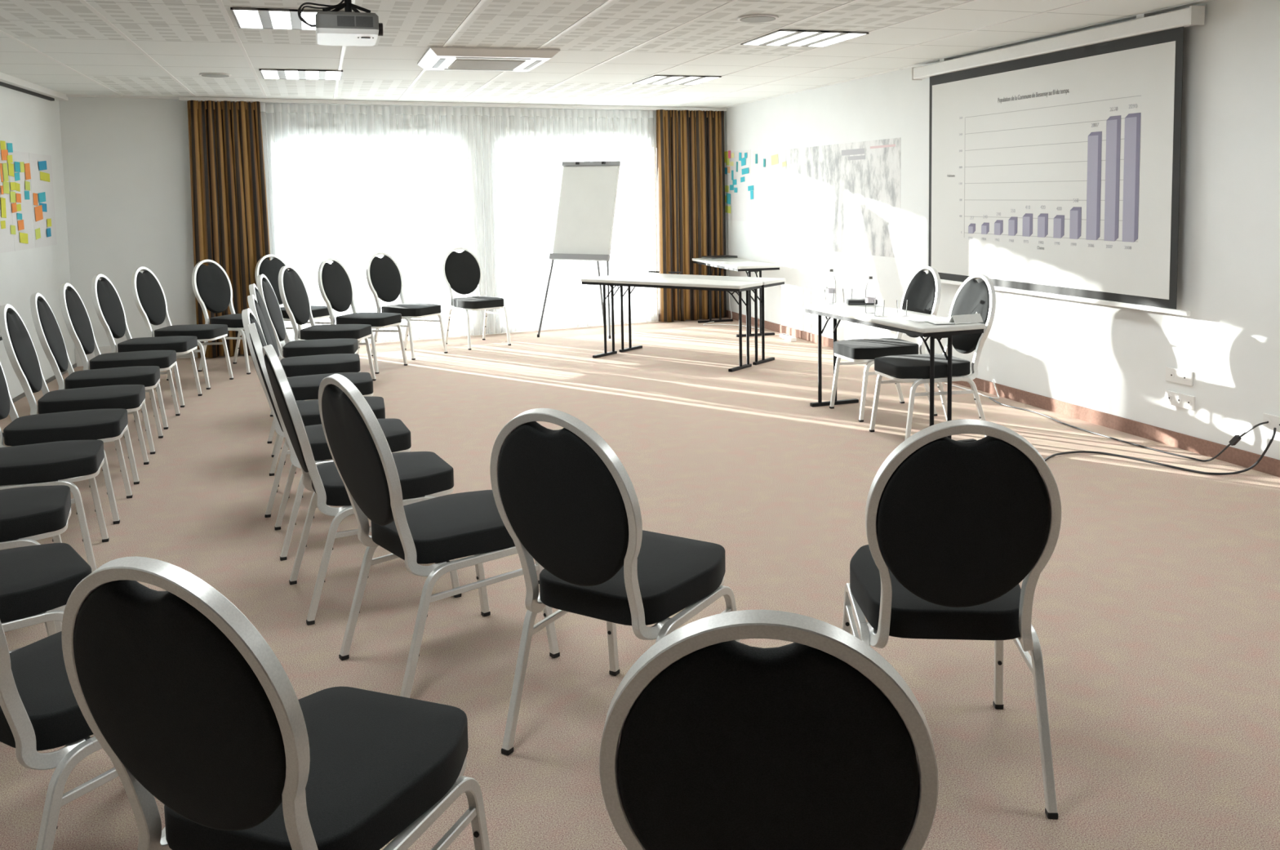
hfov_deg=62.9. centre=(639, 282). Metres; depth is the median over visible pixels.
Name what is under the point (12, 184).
sticky note
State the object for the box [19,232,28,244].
sticky note
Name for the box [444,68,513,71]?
outlet
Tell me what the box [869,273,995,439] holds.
banquet chair
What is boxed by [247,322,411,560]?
banquet chair
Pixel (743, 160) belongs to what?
sticky note
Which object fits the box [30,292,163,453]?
banquet chair
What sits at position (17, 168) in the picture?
sticky note
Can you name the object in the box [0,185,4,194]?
sticky note
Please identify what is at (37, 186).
paper sheet
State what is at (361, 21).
vent
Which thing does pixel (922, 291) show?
banquet chair
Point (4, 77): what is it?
trim
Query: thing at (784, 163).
sticky note
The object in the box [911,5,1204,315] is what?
projection screen
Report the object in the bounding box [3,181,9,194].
sticky note
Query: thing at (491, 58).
outlet
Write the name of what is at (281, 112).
sheer curtain
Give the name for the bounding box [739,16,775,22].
grille
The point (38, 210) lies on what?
sticky note
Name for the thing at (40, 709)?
banquet chair
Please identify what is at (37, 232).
sticky note
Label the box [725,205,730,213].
sticky note
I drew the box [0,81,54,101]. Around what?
trim
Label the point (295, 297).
banquet chair
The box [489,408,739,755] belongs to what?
banquet chair
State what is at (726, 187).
sticky note
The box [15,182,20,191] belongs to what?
sticky note
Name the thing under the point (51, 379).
baseboard
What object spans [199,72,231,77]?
ceiling speaker
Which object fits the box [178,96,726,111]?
trim
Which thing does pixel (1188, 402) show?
outlet
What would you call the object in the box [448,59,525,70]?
grille
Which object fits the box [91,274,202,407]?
banquet chair
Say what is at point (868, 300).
water bottle
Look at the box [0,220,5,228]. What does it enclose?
sticky note
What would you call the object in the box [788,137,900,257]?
poster
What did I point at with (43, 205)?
sticky note
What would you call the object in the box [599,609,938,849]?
banquet chair
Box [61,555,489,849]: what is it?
banquet chair
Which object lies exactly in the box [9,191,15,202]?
sticky note
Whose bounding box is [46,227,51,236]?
sticky note
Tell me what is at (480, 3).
trim
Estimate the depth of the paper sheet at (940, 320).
6.21 m
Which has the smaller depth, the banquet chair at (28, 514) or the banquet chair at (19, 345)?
the banquet chair at (28, 514)
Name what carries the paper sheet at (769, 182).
attached to the wall at (1113, 360)
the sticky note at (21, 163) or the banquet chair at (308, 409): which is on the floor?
the banquet chair at (308, 409)
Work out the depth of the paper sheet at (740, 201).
11.99 m
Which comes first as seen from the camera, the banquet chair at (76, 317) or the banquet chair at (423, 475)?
the banquet chair at (423, 475)
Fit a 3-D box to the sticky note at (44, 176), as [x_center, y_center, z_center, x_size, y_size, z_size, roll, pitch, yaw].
[-5.093,-0.906,8.964,0.001,0.086,0.273,-2,5,-14]
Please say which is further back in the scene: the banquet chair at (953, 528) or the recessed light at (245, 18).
the recessed light at (245, 18)
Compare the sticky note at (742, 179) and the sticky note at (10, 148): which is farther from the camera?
the sticky note at (742, 179)
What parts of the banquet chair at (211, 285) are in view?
leg, backrest, frame, seat, rail, leg, leg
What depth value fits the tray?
10.95 m
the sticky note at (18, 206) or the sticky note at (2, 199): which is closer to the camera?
the sticky note at (2, 199)
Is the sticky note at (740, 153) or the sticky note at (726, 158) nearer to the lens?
the sticky note at (740, 153)
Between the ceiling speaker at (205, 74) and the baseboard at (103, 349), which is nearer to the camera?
the ceiling speaker at (205, 74)
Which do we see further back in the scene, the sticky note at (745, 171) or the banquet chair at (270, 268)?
the sticky note at (745, 171)
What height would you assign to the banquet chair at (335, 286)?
0.978 m
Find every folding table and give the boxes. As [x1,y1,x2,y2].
[580,275,762,372]
[608,272,785,364]
[692,257,780,337]
[804,302,985,442]
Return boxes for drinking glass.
[824,288,834,304]
[873,299,884,316]
[896,299,907,315]
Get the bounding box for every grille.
[201,74,229,77]
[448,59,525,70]
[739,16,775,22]
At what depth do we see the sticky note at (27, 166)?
8.50 m
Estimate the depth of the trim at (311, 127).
10.88 m
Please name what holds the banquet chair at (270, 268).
on the floor
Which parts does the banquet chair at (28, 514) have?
rail, seat, leg, leg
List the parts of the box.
trim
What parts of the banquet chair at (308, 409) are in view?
backrest, frame, leg, seat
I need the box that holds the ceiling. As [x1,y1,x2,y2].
[0,0,1215,108]
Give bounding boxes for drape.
[186,100,270,358]
[656,109,726,321]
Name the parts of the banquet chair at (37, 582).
rail, seat, leg, leg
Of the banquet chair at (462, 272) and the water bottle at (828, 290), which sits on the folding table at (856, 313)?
the water bottle at (828, 290)
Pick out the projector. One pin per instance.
(334, 27)
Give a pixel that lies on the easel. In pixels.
(584, 223)
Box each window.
[270,136,459,341]
[494,137,645,325]
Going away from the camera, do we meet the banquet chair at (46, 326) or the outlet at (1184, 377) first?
the outlet at (1184, 377)
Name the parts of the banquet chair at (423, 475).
backrest, leg, frame, leg, seat, rail, leg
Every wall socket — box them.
[1164,390,1195,410]
[1165,366,1193,386]
[1262,413,1279,431]
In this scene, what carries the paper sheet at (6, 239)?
attached to the wall at (32, 123)
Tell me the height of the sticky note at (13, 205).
0.080 m
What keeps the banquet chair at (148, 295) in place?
on the floor
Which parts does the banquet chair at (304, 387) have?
backrest, frame, leg, leg, seat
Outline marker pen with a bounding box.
[668,271,680,273]
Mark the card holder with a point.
(976, 317)
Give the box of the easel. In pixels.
[537,160,620,338]
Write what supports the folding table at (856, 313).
on the floor
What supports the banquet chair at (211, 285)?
on the floor
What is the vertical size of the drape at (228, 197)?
2.435 m
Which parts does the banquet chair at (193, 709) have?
leg, backrest, frame, seat, rail, leg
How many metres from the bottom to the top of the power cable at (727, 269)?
0.611 m
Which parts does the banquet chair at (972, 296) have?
leg, leg, seat, leg, rail, frame, backrest, leg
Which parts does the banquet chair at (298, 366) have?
frame, backrest, leg, seat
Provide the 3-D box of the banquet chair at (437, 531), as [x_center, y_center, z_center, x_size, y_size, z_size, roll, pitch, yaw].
[-0.659,0.741,3.368,0.652,0.978,0.469,-5,6,-38]
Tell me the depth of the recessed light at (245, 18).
5.60 m
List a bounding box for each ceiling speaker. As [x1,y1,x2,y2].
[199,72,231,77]
[737,13,778,22]
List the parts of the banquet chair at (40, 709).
frame, seat, leg, rail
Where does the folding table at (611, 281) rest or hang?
on the floor
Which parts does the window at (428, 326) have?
handle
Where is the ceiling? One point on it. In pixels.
(188, 38)
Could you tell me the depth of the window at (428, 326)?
10.85 m
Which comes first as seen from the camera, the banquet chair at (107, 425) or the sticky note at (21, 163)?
the banquet chair at (107, 425)
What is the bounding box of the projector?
[297,0,382,46]
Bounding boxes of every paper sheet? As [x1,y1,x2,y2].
[0,149,14,253]
[8,151,34,250]
[28,152,57,248]
[725,149,751,221]
[752,147,786,225]
[890,314,933,322]
[917,316,970,324]
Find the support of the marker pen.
on the folding table at (766, 282)
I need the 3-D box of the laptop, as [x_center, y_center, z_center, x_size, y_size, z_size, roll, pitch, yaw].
[0.913,-0.295,12.018,0.340,0.024,0.240,-4,6,-27]
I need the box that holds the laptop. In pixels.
[701,254,737,258]
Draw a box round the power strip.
[779,333,795,341]
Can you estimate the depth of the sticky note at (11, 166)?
8.12 m
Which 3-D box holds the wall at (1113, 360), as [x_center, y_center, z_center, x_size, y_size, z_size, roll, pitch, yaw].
[2.989,-0.331,6.338,0.150,2.774,13.860,-3,5,-17]
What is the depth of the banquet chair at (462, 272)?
10.68 m
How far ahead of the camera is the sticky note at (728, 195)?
12.31 m
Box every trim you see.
[0,0,1208,108]
[0,71,68,100]
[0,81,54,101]
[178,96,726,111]
[297,126,617,132]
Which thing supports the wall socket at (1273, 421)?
attached to the wall at (1113, 360)
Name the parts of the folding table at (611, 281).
leg, under frame, leg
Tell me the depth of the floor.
4.00 m
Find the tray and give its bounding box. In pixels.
[549,253,609,261]
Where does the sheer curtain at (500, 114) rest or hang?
hanging from the trim at (180, 98)
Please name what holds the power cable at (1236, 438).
on the floor
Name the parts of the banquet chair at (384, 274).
leg, frame, backrest, leg, leg, seat, leg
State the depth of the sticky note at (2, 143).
7.96 m
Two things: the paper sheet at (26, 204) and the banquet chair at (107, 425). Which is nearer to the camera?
the banquet chair at (107, 425)
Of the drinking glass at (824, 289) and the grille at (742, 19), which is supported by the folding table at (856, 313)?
the drinking glass at (824, 289)
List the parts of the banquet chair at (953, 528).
leg, rail, leg, seat, backrest, frame, leg, leg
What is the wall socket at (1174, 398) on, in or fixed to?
attached to the wall at (1113, 360)
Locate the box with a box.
[846,298,877,305]
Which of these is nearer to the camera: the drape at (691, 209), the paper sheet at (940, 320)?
the paper sheet at (940, 320)
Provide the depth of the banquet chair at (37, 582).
2.89 m
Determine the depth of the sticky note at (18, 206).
8.27 m
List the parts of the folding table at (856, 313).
leg, under frame, leg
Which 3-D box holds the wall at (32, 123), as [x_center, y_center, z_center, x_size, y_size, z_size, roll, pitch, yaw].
[-3.798,0.021,3.671,0.164,2.774,12.754,-2,5,-14]
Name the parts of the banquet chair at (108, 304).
backrest, frame, seat, leg, leg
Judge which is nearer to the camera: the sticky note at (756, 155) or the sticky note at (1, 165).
the sticky note at (1, 165)
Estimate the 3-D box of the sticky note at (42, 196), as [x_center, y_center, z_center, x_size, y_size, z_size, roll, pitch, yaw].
[-5.052,-0.722,8.849,0.001,0.092,0.195,-2,5,-14]
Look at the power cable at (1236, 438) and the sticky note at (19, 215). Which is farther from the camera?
the sticky note at (19, 215)
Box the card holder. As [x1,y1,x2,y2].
[949,311,982,324]
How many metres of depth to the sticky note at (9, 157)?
8.08 m
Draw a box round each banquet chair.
[0,303,149,484]
[0,362,133,524]
[0,440,109,572]
[0,484,71,632]
[0,542,94,736]
[0,620,118,849]
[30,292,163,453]
[58,282,180,429]
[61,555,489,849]
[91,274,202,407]
[131,266,233,389]
[191,259,283,374]
[241,307,385,517]
[247,294,373,475]
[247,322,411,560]
[248,283,359,443]
[254,254,330,340]
[256,274,358,416]
[262,344,461,625]
[278,265,376,380]
[317,257,407,373]
[318,373,559,697]
[365,252,447,359]
[441,247,511,350]
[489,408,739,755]
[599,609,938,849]
[829,266,941,422]
[842,418,1061,818]
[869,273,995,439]
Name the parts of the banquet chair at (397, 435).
backrest, frame, leg, leg, rail, seat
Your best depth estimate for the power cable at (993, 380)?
7.55 m
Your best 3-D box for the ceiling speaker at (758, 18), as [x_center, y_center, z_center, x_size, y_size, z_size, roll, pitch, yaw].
[0.663,-1.485,5.892,0.230,0.012,0.230,-3,5,-17]
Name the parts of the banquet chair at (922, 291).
leg, leg, seat, leg, frame, backrest, leg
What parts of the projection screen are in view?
casing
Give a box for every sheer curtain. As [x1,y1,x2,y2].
[260,102,481,344]
[480,106,653,333]
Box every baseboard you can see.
[12,363,76,403]
[75,345,197,366]
[725,310,1279,476]
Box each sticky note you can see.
[0,140,5,150]
[0,149,8,159]
[0,163,3,182]
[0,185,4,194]
[0,197,6,217]
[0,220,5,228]
[2,162,8,181]
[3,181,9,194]
[6,155,13,163]
[7,142,13,152]
[8,163,13,176]
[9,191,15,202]
[10,182,16,190]
[10,225,15,234]
[11,202,17,213]
[14,161,20,172]
[14,172,20,181]
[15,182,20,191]
[16,193,21,202]
[16,204,21,211]
[17,213,22,219]
[17,219,24,230]
[19,161,24,172]
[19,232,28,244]
[24,163,31,179]
[24,191,29,199]
[25,181,30,190]
[33,192,38,205]
[34,204,43,221]
[35,227,40,239]
[38,160,47,170]
[38,191,45,202]
[39,203,47,212]
[40,171,49,182]
[46,218,51,226]
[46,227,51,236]
[724,151,728,162]
[724,185,728,191]
[725,157,728,164]
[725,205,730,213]
[726,193,730,204]
[729,184,733,190]
[731,170,733,180]
[738,152,741,160]
[740,176,744,182]
[741,157,746,166]
[742,167,748,174]
[747,185,753,191]
[750,190,753,199]
[755,154,757,163]
[771,154,777,164]
[782,161,786,167]
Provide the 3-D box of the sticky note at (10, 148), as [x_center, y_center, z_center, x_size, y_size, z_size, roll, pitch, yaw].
[-4.883,-1.046,8.117,0.001,0.077,0.123,-2,5,-14]
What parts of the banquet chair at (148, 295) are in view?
backrest, frame, seat, leg, leg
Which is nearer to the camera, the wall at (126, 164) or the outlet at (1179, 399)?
the outlet at (1179, 399)
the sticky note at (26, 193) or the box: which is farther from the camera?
the sticky note at (26, 193)
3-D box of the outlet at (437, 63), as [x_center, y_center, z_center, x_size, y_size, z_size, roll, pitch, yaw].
[-1.391,-1.514,7.238,0.035,0.002,0.500,-3,5,-17]
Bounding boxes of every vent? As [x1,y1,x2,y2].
[337,15,355,26]
[355,16,373,26]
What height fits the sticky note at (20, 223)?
0.085 m
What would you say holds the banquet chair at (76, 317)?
on the floor
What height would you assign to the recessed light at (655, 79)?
0.011 m
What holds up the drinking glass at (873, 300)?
on the folding table at (856, 313)
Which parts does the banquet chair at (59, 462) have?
rail, seat, leg, leg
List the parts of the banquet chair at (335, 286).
backrest, frame, seat, leg, leg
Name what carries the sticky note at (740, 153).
attached to the paper sheet at (740, 201)
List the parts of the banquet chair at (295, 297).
backrest, frame, seat, leg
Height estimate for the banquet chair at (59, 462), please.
0.978 m
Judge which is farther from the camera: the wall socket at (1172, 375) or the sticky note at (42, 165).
the sticky note at (42, 165)
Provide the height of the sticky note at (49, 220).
0.069 m
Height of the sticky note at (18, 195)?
0.077 m
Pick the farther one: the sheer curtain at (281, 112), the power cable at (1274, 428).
the sheer curtain at (281, 112)
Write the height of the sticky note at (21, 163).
0.086 m
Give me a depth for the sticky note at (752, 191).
11.65 m
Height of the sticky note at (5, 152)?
0.087 m
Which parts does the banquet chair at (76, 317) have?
frame, backrest, seat, leg, leg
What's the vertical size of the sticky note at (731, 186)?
0.062 m
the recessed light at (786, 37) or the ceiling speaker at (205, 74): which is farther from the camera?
the ceiling speaker at (205, 74)
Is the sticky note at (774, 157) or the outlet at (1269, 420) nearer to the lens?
the outlet at (1269, 420)
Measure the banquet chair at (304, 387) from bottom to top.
0.978 m
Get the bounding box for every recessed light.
[230,7,354,30]
[259,68,342,79]
[632,75,721,84]
[740,29,868,47]
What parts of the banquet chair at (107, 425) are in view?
backrest, frame, seat, leg, leg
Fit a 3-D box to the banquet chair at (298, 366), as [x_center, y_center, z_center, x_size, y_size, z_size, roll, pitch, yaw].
[-2.137,0.480,6.719,0.652,0.978,0.469,-2,5,-16]
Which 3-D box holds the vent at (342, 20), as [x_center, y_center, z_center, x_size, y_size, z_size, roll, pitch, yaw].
[-1.313,-1.168,4.675,0.075,0.045,0.004,-3,5,-17]
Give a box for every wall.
[0,85,75,399]
[58,97,666,348]
[724,0,1279,459]
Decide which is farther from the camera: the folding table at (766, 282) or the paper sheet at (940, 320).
the folding table at (766, 282)
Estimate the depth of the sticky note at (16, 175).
8.27 m
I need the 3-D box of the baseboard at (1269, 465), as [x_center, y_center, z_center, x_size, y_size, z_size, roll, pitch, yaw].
[2.970,0.872,6.297,0.012,0.085,13.310,-3,5,-17]
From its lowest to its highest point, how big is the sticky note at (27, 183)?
0.078 m
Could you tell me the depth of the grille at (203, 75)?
8.07 m
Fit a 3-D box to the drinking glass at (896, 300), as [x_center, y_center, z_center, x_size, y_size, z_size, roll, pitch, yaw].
[1.628,0.158,6.502,0.068,0.100,0.068,-3,5,-17]
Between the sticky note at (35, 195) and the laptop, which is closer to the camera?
the sticky note at (35, 195)
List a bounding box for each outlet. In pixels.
[432,58,445,67]
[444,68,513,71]
[456,57,530,59]
[523,60,542,69]
[1166,394,1172,400]
[1168,371,1174,377]
[1176,396,1182,403]
[1182,374,1187,381]
[1186,399,1191,405]
[1264,417,1271,425]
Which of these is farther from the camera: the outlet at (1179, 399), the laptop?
the laptop
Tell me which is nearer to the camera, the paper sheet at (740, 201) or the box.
the box
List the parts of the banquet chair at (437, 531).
backrest, leg, frame, leg, seat, leg, rail, leg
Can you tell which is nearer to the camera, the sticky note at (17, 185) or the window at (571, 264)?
the sticky note at (17, 185)
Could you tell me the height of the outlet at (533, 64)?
0.002 m
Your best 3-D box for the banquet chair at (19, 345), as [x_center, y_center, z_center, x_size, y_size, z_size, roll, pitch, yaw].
[-3.058,0.586,5.676,0.652,0.978,0.469,-3,5,-19]
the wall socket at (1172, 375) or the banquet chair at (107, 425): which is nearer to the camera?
the banquet chair at (107, 425)
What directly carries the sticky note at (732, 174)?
attached to the paper sheet at (740, 201)
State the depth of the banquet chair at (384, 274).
10.01 m
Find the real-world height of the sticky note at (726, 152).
0.130 m
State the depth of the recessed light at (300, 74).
8.14 m
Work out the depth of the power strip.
10.54 m
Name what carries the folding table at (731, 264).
on the floor
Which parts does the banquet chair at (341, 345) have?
frame, backrest, seat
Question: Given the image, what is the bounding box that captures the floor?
[0,316,1279,849]
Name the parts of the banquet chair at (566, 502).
leg, backrest, frame, leg, seat, leg, rail, leg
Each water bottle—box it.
[826,268,835,302]
[865,275,875,313]
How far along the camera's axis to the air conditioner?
7.05 m
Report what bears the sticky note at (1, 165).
attached to the paper sheet at (6, 239)
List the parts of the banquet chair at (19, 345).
backrest, frame, seat, leg, leg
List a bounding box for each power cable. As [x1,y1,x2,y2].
[702,269,759,328]
[944,379,999,398]
[988,396,1267,462]
[1044,427,1275,475]
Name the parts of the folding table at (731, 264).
leg, under frame, leg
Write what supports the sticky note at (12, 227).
attached to the wall at (32, 123)
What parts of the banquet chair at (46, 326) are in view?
frame, backrest, seat, leg, leg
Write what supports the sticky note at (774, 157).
attached to the paper sheet at (769, 182)
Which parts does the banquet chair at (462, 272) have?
leg, rail, frame, backrest, leg, seat, leg, leg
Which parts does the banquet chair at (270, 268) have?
frame, backrest, leg, seat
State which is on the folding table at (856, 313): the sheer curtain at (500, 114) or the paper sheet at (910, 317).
the paper sheet at (910, 317)
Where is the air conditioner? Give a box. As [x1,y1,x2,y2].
[417,45,559,71]
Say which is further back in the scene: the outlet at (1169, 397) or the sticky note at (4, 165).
the sticky note at (4, 165)
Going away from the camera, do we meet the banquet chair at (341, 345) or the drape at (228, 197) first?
the banquet chair at (341, 345)
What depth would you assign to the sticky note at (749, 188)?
11.69 m

